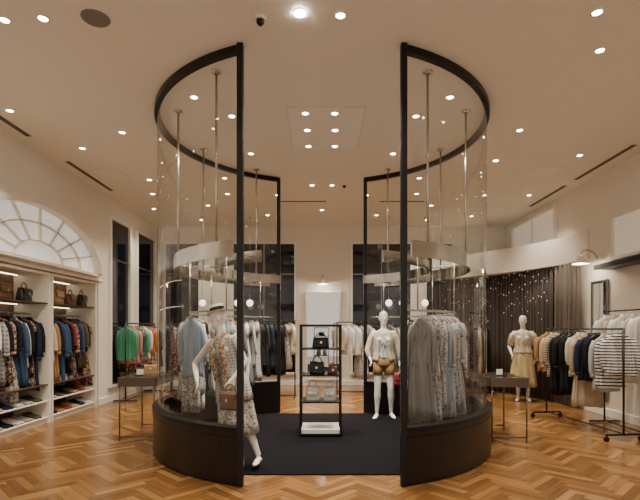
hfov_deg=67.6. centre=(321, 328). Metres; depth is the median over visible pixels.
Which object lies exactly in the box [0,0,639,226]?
ceiling
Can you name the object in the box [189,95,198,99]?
recessed light
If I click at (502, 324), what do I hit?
curtain
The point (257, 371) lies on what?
dress
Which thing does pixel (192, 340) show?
shirt
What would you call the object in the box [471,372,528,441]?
console table
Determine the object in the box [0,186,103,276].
window
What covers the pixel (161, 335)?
coat
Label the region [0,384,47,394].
shelf
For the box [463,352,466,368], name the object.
coat
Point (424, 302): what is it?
pendant lamp
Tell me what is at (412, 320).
coat
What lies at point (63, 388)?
shoe
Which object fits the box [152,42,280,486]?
glass enclosure
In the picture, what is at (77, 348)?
coat
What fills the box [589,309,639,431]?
clothing rack
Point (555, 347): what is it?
jacket
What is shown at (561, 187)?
ceiling vent
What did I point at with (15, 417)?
shoe
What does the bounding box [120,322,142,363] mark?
shirt
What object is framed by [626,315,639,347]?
jacket
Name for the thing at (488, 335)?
coat
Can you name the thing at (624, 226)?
window
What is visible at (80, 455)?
floor
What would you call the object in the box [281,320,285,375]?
coat
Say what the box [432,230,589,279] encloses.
trim
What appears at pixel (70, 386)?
shoe
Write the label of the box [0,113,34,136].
ceiling vent
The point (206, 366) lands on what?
dress
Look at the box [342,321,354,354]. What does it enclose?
jacket
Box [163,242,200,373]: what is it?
window
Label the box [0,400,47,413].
shelf
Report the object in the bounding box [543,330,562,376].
shirt
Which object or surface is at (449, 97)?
recessed light
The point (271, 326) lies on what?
coat
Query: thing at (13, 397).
dress
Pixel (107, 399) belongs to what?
baseboard
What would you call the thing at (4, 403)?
shoe
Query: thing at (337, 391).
clothing rack
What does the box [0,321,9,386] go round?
coat
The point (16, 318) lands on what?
shirt
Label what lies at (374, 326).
coat
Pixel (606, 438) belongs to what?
clothing rack
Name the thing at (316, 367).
handbag
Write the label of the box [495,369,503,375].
card stand
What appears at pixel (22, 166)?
wall
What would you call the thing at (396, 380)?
handbag
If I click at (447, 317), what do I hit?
shirt
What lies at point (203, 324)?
coat
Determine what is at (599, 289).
wall mirror
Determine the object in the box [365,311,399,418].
mannequin
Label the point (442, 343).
jacket
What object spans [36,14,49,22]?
recessed light
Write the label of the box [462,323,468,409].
dress
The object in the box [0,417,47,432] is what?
shelf
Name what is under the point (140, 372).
card stand
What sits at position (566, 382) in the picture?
coat
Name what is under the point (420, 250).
clothing rack
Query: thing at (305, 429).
display shelf
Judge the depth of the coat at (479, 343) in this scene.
10.92 m
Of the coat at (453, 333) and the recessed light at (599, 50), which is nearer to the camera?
the recessed light at (599, 50)
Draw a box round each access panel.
[89,169,129,178]
[286,107,365,149]
[526,166,567,175]
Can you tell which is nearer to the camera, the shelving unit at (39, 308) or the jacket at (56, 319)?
the shelving unit at (39, 308)
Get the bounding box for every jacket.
[0,319,14,350]
[1,311,22,355]
[27,315,45,357]
[53,316,71,358]
[60,314,77,345]
[69,317,84,357]
[75,315,90,351]
[115,322,138,360]
[136,324,149,356]
[145,326,156,354]
[201,317,210,368]
[230,320,236,333]
[334,321,346,350]
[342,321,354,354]
[351,321,361,355]
[367,321,374,354]
[429,312,447,369]
[453,314,466,363]
[539,332,557,371]
[552,332,570,373]
[574,333,593,381]
[582,328,600,377]
[599,330,639,376]
[601,312,618,332]
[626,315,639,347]
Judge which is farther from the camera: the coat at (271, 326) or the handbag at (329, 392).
the coat at (271, 326)
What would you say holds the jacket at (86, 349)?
hanging from the shelving unit at (88, 314)
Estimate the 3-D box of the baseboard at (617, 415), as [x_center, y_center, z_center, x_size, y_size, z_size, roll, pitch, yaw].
[4.885,1.430,3.950,0.030,0.140,9.900,0,0,0]
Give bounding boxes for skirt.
[427,312,440,379]
[453,311,464,386]
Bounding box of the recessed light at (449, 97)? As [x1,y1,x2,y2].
[445,95,454,99]
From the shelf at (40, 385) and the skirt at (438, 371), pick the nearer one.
the skirt at (438, 371)
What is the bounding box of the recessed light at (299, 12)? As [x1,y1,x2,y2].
[293,8,305,16]
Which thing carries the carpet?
on the floor
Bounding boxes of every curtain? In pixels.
[439,266,552,400]
[555,262,579,407]
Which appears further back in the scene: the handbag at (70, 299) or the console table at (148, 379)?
the handbag at (70, 299)
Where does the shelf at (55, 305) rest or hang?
attached to the shelving unit at (88, 314)
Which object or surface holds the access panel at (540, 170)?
attached to the ceiling
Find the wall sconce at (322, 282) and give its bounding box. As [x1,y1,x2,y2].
[318,275,327,284]
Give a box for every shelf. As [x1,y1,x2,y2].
[0,298,47,303]
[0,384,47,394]
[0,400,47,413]
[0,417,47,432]
[53,303,94,307]
[53,375,94,383]
[53,388,94,399]
[53,402,94,415]
[299,324,341,436]
[594,255,639,269]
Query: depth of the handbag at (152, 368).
6.96 m
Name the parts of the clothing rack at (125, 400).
post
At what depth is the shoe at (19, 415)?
7.27 m
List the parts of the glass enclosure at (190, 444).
glass pane, panel, rail, post, post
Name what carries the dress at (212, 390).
hanging from the clothing rack at (222, 250)
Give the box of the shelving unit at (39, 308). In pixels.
[0,263,50,437]
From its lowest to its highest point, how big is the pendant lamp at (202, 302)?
2.170 m
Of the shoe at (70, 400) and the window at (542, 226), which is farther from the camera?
the window at (542, 226)
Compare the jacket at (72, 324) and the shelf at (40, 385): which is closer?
the shelf at (40, 385)
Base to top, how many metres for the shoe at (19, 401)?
0.106 m
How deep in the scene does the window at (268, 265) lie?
12.66 m
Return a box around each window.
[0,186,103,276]
[108,216,131,387]
[135,230,155,326]
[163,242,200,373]
[231,242,296,373]
[350,242,412,373]
[424,242,453,316]
[510,205,556,247]
[609,204,639,260]
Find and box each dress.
[0,311,18,403]
[20,313,36,390]
[64,315,92,386]
[126,325,145,374]
[145,323,159,370]
[177,322,201,400]
[181,314,200,412]
[195,313,204,409]
[200,316,208,390]
[205,315,215,394]
[229,315,233,334]
[245,316,251,389]
[248,321,254,386]
[253,321,261,380]
[284,320,291,368]
[353,321,368,378]
[407,309,436,422]
[411,309,442,423]
[437,318,448,410]
[442,310,457,417]
[448,314,463,404]
[449,313,464,412]
[450,311,466,417]
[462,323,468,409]
[464,324,470,382]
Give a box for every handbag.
[0,275,12,298]
[15,282,32,300]
[53,284,64,303]
[64,290,76,304]
[76,290,87,305]
[144,361,158,372]
[219,384,236,410]
[306,379,318,401]
[309,356,324,374]
[312,332,328,347]
[324,381,335,401]
[328,362,336,373]
[393,369,399,385]
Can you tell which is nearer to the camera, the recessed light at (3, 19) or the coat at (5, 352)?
the recessed light at (3, 19)
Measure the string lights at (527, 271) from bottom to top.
1.243 m
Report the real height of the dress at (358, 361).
1.352 m
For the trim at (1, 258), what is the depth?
7.51 m
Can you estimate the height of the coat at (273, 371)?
1.231 m
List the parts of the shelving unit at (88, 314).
panel, panel, garment rail, panel, panel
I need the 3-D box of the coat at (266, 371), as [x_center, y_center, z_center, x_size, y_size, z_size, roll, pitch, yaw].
[-1.234,0.420,10.611,0.170,1.246,0.487,0,0,-24]
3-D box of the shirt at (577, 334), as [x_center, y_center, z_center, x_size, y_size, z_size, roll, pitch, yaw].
[3.928,0.353,7.235,0.465,0.745,0.154,0,0,10]
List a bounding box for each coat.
[0,316,16,383]
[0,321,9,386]
[7,311,30,385]
[14,312,34,377]
[19,312,41,391]
[53,319,69,386]
[53,321,64,374]
[53,323,60,380]
[57,314,74,373]
[63,317,79,376]
[65,317,81,369]
[72,315,88,367]
[151,323,163,365]
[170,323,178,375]
[177,317,205,400]
[178,311,205,395]
[196,318,208,356]
[197,314,208,393]
[225,320,229,334]
[244,321,248,371]
[259,320,265,364]
[262,320,270,376]
[269,320,274,368]
[271,320,276,374]
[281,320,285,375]
[368,322,380,364]
[386,322,396,366]
[407,315,413,377]
[437,310,451,410]
[441,310,456,400]
[449,311,464,371]
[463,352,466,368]
[470,327,476,368]
[476,327,483,371]
[483,327,489,371]
[549,332,571,395]
[559,330,576,393]
[569,333,603,407]
[607,309,639,383]
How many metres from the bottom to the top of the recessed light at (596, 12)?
0.012 m
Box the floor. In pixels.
[0,386,639,499]
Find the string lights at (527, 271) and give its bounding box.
[442,271,546,325]
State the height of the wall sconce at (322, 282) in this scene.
0.268 m
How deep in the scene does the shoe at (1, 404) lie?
6.80 m
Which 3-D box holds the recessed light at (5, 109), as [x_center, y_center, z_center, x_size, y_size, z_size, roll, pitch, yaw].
[-3.880,-2.714,5.940,0.110,0.012,0.110,0,0,0]
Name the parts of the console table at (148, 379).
leg, leg, case frame, glass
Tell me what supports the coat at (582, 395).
hanging from the clothing rack at (606, 438)
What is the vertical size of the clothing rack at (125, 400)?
1.624 m
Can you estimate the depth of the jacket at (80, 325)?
8.81 m
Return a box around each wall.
[0,128,156,405]
[158,227,505,379]
[506,153,639,416]
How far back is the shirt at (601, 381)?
6.59 m
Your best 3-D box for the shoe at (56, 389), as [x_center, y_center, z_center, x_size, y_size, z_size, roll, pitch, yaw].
[-4.537,1.087,8.330,0.257,0.106,0.089,0,0,-2]
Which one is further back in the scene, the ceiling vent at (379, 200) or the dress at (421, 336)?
the ceiling vent at (379, 200)
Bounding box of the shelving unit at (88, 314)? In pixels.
[51,273,96,421]
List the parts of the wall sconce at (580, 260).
lamp shade, arm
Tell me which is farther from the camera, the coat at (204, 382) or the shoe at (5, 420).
the shoe at (5, 420)
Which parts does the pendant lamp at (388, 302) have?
globe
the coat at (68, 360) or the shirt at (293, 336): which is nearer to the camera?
the coat at (68, 360)
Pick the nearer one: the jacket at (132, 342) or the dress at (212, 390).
the dress at (212, 390)
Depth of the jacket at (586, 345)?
6.83 m
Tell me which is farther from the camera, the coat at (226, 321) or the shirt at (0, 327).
the coat at (226, 321)
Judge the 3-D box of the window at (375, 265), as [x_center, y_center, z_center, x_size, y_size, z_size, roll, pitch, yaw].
[1.575,-0.550,12.645,1.640,3.490,0.070,0,0,0]
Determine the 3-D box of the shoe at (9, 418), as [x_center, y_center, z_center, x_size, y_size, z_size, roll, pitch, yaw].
[-4.537,1.347,7.055,0.257,0.106,0.089,0,0,-4]
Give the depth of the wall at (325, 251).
12.70 m
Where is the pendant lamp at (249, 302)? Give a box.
[247,217,252,305]
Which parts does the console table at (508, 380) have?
leg, case frame, glass, leg, leg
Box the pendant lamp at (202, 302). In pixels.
[199,217,205,305]
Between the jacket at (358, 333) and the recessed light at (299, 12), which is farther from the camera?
the jacket at (358, 333)
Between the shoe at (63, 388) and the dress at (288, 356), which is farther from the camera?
the dress at (288, 356)
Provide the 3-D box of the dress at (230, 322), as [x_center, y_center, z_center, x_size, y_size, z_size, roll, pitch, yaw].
[-1.459,0.373,7.574,0.184,1.186,0.262,0,0,-20]
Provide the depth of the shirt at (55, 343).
7.93 m
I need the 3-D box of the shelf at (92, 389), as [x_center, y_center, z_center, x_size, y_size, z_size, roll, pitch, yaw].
[-4.655,1.150,8.485,0.550,0.020,1.450,0,0,0]
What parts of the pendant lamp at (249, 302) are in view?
globe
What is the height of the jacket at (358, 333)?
0.798 m
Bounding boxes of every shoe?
[0,402,13,408]
[0,421,13,427]
[0,424,9,428]
[1,402,19,407]
[1,418,19,425]
[6,417,23,423]
[11,415,29,421]
[17,400,29,404]
[17,414,32,420]
[19,397,32,403]
[21,396,38,402]
[21,412,38,418]
[26,395,42,401]
[26,411,41,417]
[54,388,69,394]
[54,403,68,409]
[62,387,75,392]
[62,401,75,406]
[69,385,82,390]
[69,399,82,404]
[75,397,88,402]
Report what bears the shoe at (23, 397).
on the shelving unit at (39, 308)
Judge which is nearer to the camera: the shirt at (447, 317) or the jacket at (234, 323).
the shirt at (447, 317)
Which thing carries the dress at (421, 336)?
hanging from the clothing rack at (420, 250)
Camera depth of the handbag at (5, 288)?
6.74 m
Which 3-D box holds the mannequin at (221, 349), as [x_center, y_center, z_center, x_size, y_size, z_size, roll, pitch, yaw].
[-1.083,0.607,5.224,0.871,1.787,0.496,0,0,7]
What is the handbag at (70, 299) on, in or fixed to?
on the shelving unit at (88, 314)
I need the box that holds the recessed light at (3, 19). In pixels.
[0,16,11,23]
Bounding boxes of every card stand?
[136,369,143,375]
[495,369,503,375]
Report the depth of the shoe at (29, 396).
7.51 m
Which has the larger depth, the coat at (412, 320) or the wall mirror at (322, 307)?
the wall mirror at (322, 307)
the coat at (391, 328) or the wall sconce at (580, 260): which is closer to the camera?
the wall sconce at (580, 260)
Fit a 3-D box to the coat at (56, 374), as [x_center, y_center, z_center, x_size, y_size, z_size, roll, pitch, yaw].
[-4.630,0.306,7.970,0.505,1.134,0.197,0,0,-27]
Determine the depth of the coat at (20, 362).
7.15 m
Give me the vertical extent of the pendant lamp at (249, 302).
2.170 m
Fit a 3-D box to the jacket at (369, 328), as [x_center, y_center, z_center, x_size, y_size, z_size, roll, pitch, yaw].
[1.081,0.216,11.215,0.193,0.798,0.537,0,0,-41]
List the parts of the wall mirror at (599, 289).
mirror pane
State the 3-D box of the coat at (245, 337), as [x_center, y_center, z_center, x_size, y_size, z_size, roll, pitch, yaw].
[-1.288,0.329,7.778,0.153,1.079,0.352,0,0,-17]
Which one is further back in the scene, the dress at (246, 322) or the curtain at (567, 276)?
the curtain at (567, 276)
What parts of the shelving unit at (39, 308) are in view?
panel, garment rail, panel, panel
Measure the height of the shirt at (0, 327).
0.728 m
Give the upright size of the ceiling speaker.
0.012 m
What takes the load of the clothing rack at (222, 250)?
hanging from the ceiling
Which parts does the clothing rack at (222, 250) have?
rod, drop rod, rod, drop rod, rod, garment rail, drop rod, rod, drop rod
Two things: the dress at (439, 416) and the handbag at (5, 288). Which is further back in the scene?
the handbag at (5, 288)
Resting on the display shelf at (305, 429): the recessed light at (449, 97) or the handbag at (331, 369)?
the handbag at (331, 369)
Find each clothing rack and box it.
[113,323,164,401]
[167,323,178,392]
[174,69,280,317]
[227,320,295,397]
[336,322,392,393]
[363,69,469,317]
[465,324,493,394]
[530,328,639,441]
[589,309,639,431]
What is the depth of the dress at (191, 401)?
5.83 m
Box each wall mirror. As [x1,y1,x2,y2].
[306,291,340,379]
[591,279,608,401]
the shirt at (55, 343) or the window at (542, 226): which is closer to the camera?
the shirt at (55, 343)
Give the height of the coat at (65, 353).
1.244 m
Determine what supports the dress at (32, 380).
hanging from the shelving unit at (39, 308)
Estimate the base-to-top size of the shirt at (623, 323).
0.903 m
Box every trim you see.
[0,257,102,281]
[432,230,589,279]
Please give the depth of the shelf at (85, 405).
8.54 m
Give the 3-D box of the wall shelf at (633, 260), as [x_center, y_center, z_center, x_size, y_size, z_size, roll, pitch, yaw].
[4.750,-1.040,7.150,0.300,0.080,1.900,0,0,0]
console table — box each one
[117,372,173,440]
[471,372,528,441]
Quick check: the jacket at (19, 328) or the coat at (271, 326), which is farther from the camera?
the coat at (271, 326)
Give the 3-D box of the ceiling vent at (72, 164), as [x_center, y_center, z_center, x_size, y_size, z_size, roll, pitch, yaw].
[-4.120,-2.713,8.550,0.140,0.013,1.700,0,0,0]
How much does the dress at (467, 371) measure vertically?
1.357 m
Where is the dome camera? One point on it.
(260, 19)
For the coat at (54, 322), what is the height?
1.051 m
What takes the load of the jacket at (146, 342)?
hanging from the clothing rack at (125, 400)
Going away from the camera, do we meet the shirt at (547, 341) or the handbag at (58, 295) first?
the shirt at (547, 341)
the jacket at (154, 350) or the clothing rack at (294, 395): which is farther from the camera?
the jacket at (154, 350)
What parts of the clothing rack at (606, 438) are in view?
post, garment rail, post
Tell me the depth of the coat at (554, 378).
7.64 m
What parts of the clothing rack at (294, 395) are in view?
garment rail, post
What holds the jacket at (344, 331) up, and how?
hanging from the clothing rack at (337, 391)
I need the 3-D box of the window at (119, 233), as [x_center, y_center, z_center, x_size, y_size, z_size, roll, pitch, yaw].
[-4.315,-0.550,10.225,0.070,3.490,1.040,0,0,0]
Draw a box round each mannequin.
[192,303,261,465]
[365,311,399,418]
[507,315,537,401]
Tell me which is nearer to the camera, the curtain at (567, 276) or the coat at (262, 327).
the curtain at (567, 276)
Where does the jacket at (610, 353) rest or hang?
hanging from the clothing rack at (606, 438)
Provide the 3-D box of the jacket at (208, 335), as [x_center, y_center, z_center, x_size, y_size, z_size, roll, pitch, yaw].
[-1.720,0.180,6.915,0.143,0.784,0.386,0,0,-44]
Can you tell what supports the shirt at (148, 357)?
hanging from the clothing rack at (125, 400)
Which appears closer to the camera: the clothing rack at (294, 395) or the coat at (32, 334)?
the coat at (32, 334)
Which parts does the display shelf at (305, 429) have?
shelf, shelf, shelf, shelf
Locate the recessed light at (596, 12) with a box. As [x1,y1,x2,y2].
[590,8,604,16]
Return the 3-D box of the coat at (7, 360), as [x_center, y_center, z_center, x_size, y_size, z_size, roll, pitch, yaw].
[-4.628,0.261,6.801,0.544,1.040,0.178,0,0,-12]
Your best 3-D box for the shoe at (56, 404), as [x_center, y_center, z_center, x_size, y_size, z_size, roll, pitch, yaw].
[-4.537,1.347,8.330,0.257,0.106,0.089,0,0,0]
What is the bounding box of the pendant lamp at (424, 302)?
[422,217,427,305]
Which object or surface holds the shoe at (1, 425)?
on the shelving unit at (39, 308)
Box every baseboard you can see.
[99,385,158,405]
[159,380,386,385]
[584,406,639,426]
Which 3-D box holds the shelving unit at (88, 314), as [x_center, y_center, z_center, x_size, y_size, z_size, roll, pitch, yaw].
[-4.660,0.300,8.485,0.600,2.400,1.530,0,0,0]
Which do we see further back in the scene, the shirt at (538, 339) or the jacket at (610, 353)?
the shirt at (538, 339)
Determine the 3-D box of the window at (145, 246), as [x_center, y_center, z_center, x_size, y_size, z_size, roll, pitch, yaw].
[-4.315,-0.550,11.725,0.070,3.490,1.240,0,0,0]
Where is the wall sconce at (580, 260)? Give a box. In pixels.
[572,249,600,264]
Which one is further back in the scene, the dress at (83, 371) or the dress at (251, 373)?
the dress at (83, 371)
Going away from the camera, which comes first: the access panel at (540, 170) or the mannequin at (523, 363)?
the access panel at (540, 170)
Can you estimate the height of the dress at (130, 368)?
1.328 m
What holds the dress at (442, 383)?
hanging from the clothing rack at (420, 250)
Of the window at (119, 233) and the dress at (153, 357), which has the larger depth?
the dress at (153, 357)
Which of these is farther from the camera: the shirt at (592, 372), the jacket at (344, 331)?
the jacket at (344, 331)
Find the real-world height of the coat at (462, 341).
1.000 m
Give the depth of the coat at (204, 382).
6.67 m
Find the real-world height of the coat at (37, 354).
1.238 m
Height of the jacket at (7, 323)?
0.658 m
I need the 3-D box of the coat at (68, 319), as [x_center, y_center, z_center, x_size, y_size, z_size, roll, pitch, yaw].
[-4.630,0.249,8.697,0.482,0.997,0.211,0,0,-18]
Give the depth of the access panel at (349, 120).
6.44 m
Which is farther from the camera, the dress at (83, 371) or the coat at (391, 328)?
the coat at (391, 328)
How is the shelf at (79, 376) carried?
attached to the shelving unit at (88, 314)
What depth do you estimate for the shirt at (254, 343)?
7.79 m
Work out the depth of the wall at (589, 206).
8.29 m
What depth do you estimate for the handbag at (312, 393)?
6.65 m
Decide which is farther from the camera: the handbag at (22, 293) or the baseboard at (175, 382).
the baseboard at (175, 382)
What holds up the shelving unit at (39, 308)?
on the floor
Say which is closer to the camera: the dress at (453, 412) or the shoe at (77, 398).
the dress at (453, 412)
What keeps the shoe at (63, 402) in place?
on the shelving unit at (88, 314)
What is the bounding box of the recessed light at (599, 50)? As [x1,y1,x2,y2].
[594,47,605,53]
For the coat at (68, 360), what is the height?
1.052 m
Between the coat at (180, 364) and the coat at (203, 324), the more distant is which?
the coat at (203, 324)
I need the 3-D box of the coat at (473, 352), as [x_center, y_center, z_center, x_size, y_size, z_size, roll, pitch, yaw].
[3.518,0.392,11.108,0.181,1.022,0.502,0,0,20]
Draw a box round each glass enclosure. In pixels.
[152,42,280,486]
[363,42,491,486]
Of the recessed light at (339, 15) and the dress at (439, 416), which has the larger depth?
the dress at (439, 416)
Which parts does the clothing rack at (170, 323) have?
post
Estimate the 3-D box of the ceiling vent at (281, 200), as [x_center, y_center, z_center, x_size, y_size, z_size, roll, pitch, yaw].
[-0.390,-2.713,10.150,1.020,0.013,0.140,0,0,0]
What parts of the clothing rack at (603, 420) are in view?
post, garment rail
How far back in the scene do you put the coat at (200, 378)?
5.94 m
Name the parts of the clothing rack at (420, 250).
drop rod, rod, drop rod, garment rail, rod, drop rod, rod, drop rod, rod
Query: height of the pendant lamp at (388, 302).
2.170 m
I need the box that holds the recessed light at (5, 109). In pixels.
[4,108,14,112]
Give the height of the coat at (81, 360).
1.005 m
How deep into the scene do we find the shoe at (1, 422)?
6.80 m
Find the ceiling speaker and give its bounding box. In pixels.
[80,9,109,27]
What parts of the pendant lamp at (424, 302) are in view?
globe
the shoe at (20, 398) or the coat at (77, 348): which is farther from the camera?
the coat at (77, 348)
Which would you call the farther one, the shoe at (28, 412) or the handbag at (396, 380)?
the handbag at (396, 380)
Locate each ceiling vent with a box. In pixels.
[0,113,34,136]
[62,160,115,190]
[281,200,327,201]
[378,200,425,201]
[526,185,568,206]
[571,143,639,179]
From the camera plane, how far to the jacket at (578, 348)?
6.98 m
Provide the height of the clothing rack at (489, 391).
1.604 m
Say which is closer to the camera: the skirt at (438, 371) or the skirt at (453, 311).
the skirt at (438, 371)
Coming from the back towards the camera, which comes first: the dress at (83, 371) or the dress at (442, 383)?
the dress at (83, 371)
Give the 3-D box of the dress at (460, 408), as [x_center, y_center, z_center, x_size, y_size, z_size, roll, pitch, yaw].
[1.543,0.389,5.732,0.330,1.219,0.148,0,0,2]
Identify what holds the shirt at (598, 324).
hanging from the clothing rack at (603, 420)
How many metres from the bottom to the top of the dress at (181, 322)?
1.132 m
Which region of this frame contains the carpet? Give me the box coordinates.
[214,413,421,474]
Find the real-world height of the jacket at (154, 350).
0.748 m
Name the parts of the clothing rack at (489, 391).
post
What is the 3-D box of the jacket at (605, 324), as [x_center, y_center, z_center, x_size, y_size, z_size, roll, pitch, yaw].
[4.561,0.093,7.389,0.492,0.791,0.179,0,0,-3]
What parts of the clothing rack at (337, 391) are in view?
post, garment rail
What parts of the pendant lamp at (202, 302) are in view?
globe, cord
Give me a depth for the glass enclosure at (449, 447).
4.81 m
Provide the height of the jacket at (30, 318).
0.723 m
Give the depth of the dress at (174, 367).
11.22 m
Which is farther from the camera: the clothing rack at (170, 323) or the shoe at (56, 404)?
the clothing rack at (170, 323)
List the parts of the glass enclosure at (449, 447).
post, post, rail, panel, glass pane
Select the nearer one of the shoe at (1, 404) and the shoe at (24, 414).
the shoe at (1, 404)
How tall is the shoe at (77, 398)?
0.106 m
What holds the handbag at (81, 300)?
on the shelving unit at (88, 314)
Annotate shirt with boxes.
[0,327,1,350]
[12,315,30,366]
[53,325,57,362]
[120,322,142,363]
[141,323,152,359]
[179,311,207,376]
[251,320,257,366]
[289,320,296,354]
[444,310,459,373]
[534,328,552,371]
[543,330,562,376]
[565,328,582,376]
[588,327,626,391]
[592,310,610,332]
[594,330,625,388]
[619,308,638,361]
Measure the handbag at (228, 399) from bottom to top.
0.263 m
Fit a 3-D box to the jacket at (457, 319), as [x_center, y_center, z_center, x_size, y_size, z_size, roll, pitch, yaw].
[1.642,0.119,5.980,0.351,0.676,0.157,0,0,-12]
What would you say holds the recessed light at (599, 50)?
in the ceiling
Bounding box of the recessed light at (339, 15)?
[334,11,346,19]
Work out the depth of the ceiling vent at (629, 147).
7.69 m
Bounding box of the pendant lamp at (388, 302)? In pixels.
[386,217,391,305]
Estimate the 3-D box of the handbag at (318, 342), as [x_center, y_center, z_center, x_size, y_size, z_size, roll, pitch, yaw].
[-0.019,0.159,6.742,0.234,0.220,0.118,0,0,-6]
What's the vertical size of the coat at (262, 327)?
0.982 m
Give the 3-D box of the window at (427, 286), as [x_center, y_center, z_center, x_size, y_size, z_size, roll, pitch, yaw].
[3.100,-0.550,12.645,0.790,3.490,0.070,0,0,0]
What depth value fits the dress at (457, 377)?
5.65 m
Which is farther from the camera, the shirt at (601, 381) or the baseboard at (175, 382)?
the baseboard at (175, 382)
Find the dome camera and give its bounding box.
[254,14,266,26]
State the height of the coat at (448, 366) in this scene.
1.145 m
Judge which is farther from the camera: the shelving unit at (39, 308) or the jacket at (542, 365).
the jacket at (542, 365)
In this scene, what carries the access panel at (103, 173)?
attached to the ceiling
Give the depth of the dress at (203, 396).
6.57 m
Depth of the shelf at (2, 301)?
7.22 m
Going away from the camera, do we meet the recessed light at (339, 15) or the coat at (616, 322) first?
the recessed light at (339, 15)
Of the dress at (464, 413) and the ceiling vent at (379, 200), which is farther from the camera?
the ceiling vent at (379, 200)

